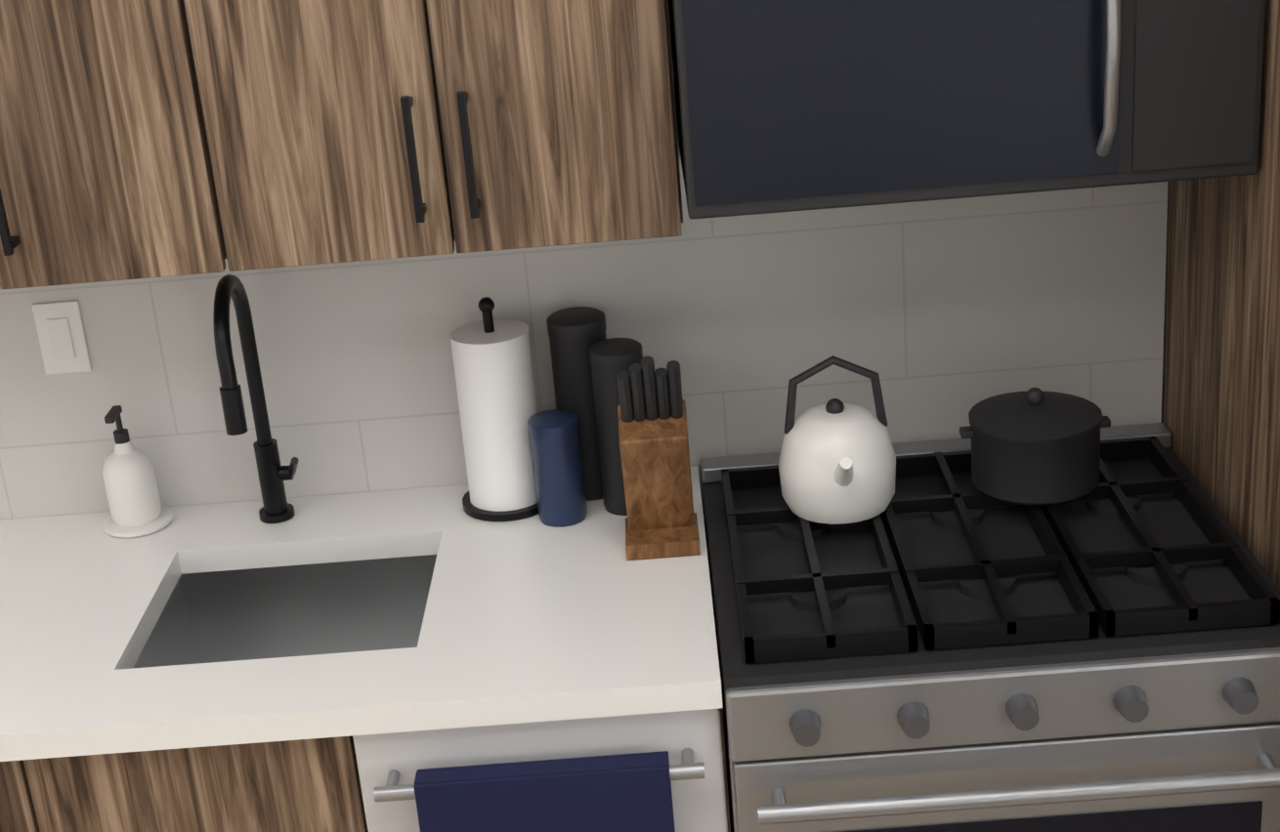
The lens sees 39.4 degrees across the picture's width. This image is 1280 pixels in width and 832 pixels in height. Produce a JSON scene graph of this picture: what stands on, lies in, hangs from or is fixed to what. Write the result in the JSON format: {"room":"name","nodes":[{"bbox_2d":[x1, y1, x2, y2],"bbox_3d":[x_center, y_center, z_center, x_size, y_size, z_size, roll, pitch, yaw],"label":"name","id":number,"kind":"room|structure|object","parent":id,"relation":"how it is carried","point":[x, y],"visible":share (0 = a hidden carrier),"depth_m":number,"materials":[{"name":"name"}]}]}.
{"room":"kitchen","nodes":[
{"label":"kitchen","id":0,"kind":"room"},
{"bbox_2d":[667,0,708,560],"bbox_3d":[-1.353,-0.287,2.887,6.670,2.820,0.120,-4,21,1],"label":"wall","id":1,"kind":"structure","parent":0,"point":[701,479],"depth_m":2.78,"materials":[{"name":"white paint"}]},
{"bbox_2d":[0,0,234,289],"bbox_3d":[-0.929,-0.736,2.452,0.633,1.040,0.373,-4,21,1],"label":"upper cabinet","id":2,"kind":"object","parent":1,"relation":"attached to","point":[144,139],"depth_m":2.40,"materials":[{"name":"brown wood"}]},
{"bbox_2d":[191,0,682,271],"bbox_3d":[-0.298,-0.785,2.440,0.632,1.040,0.373,-4,21,1],"label":"upper cabinet","id":3,"kind":"object","parent":1,"relation":"attached to","point":[343,131],"depth_m":2.39,"materials":[{"name":"brown wood"}]},
{"bbox_2d":[668,0,1266,219],"bbox_3d":[0.424,-0.551,2.475,0.756,0.417,0.492,-4,21,1],"label":"microwave","id":4,"kind":"object","parent":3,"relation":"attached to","point":[787,106],"visible":1,"depth_m":2.32,"materials":[{"name":"black"}]},
{"bbox_2d":[0,151,1168,519],"bbox_3d":[-0.205,-0.143,2.886,2.098,0.530,0.008,-4,21,1],"label":"backsplash","id":5,"kind":"structure","parent":1,"relation":"attached to","point":[940,318],"depth_m":2.89,"materials":[{"name":"tile"}]},
{"bbox_2d":[31,300,91,375],"bbox_3d":[-0.930,-0.125,2.875,0.075,0.120,0.008,-4,21,1],"label":"light switch","id":6,"kind":"object","parent":5,"relation":"attached to","point":[62,338],"visible":1,"depth_m":2.87,"materials":[{"name":"white plastic"}]},
{"bbox_3d":[-1.160,2.364,0.054,7.150,0.100,7.880,-4,21,1],"label":"floor","id":7,"kind":"structure","parent":0,"visible":0},
{"bbox_2d":[0,708,730,831],"bbox_3d":[-0.492,0.704,2.835,1.265,0.880,0.704,-4,21,1],"label":"base cabinet","id":8,"kind":"object","parent":7,"relation":"on","point":[359,784],"visible":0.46,"depth_m":2.35,"materials":[{"name":"brown wood"}]},
{"bbox_2d":[0,466,723,762],"bbox_3d":[-0.529,0.369,2.696,1.280,0.232,0.723,-4,21,1],"label":"countertop","id":9,"kind":"structure","parent":8,"relation":"on","point":[349,615],"depth_m":2.58,"materials":[{"name":"white stone"}]},
{"bbox_2d":[102,405,172,538],"bbox_3d":[-0.828,0.082,2.890,0.112,0.207,0.112,-4,21,1],"label":"soap dispenser","id":10,"kind":"object","parent":9,"relation":"on","point":[137,509],"visible":1,"depth_m":2.87,"materials":[{"name":"white ceramic"}]},
{"bbox_2d":[213,274,298,523],"bbox_3d":[-0.588,-0.007,2.746,0.094,0.437,0.247,-4,21,1],"label":"faucet","id":11,"kind":"object","parent":9,"relation":"on","point":[274,475],"visible":1,"depth_m":2.80,"materials":[{"name":"black metal"}]},
{"bbox_2d":[449,297,538,521],"bbox_3d":[-0.226,-0.022,2.830,0.150,0.348,0.150,-4,21,1],"label":"paper towel","id":12,"kind":"object","parent":9,"relation":"on","point":[494,378],"visible":0.96,"depth_m":2.79,"materials":[{"name":"white paper"}]},
{"bbox_2d":[527,306,642,527],"bbox_3d":[-0.080,-0.003,2.817,0.185,0.300,0.186,-4,21,1],"label":"canisters","id":13,"kind":"object","parent":9,"relation":"on","point":[575,445],"visible":0.9,"depth_m":2.78,"materials":[{"name":"black ceramic"}]},
{"bbox_2d":[616,355,700,560],"bbox_3d":[0.022,0.041,2.653,0.110,0.319,0.156,-4,21,1],"label":"knife block","id":14,"kind":"object","parent":9,"relation":"on","point":[661,520],"visible":1,"depth_m":2.61,"materials":[{"name":"brown wood"}]},
{"bbox_2d":[413,751,675,831],"bbox_3d":[-0.106,0.716,2.419,0.330,0.556,0.042,-4,21,1],"label":"towel","id":15,"kind":"object","parent":8,"relation":"hanging from","point":[622,793],"visible":0.96,"depth_m":2.31,"materials":[{"name":"blue fabric"}]},
{"bbox_2d":[700,423,1279,831],"bbox_3d":[0.519,0.609,2.753,0.760,0.956,0.755,-4,21,1],"label":"stove","id":16,"kind":"object","parent":7,"relation":"on","point":[941,643],"visible":0.94,"depth_m":2.36,"materials":[{"name":"silver"}]},
{"bbox_2d":[778,355,895,524],"bbox_3d":[0.292,0.030,2.638,0.176,0.237,0.224,-4,21,1],"label":"kettle","id":17,"kind":"object","parent":16,"relation":"on","point":[837,461],"visible":1,"depth_m":2.62,"materials":[{"name":"white metal"}]},
{"bbox_2d":[959,387,1110,506],"bbox_3d":[0.594,0.030,2.688,0.224,0.154,0.196,-4,21,1],"label":"cooking pot","id":18,"kind":"object","parent":16,"relation":"on","point":[1034,447],"visible":1,"depth_m":2.63,"materials":[{"name":"black metal"}]},
{"bbox_2d":[1161,0,1279,590],"bbox_3d":[1.342,-0.128,2.441,0.995,2.420,0.879,-4,21,1],"label":"cabinet","id":19,"kind":"object","parent":7,"relation":"on","point":[1220,405],"visible":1,"depth_m":2.56,"materials":[{"name":"brown wood"}]}
]}

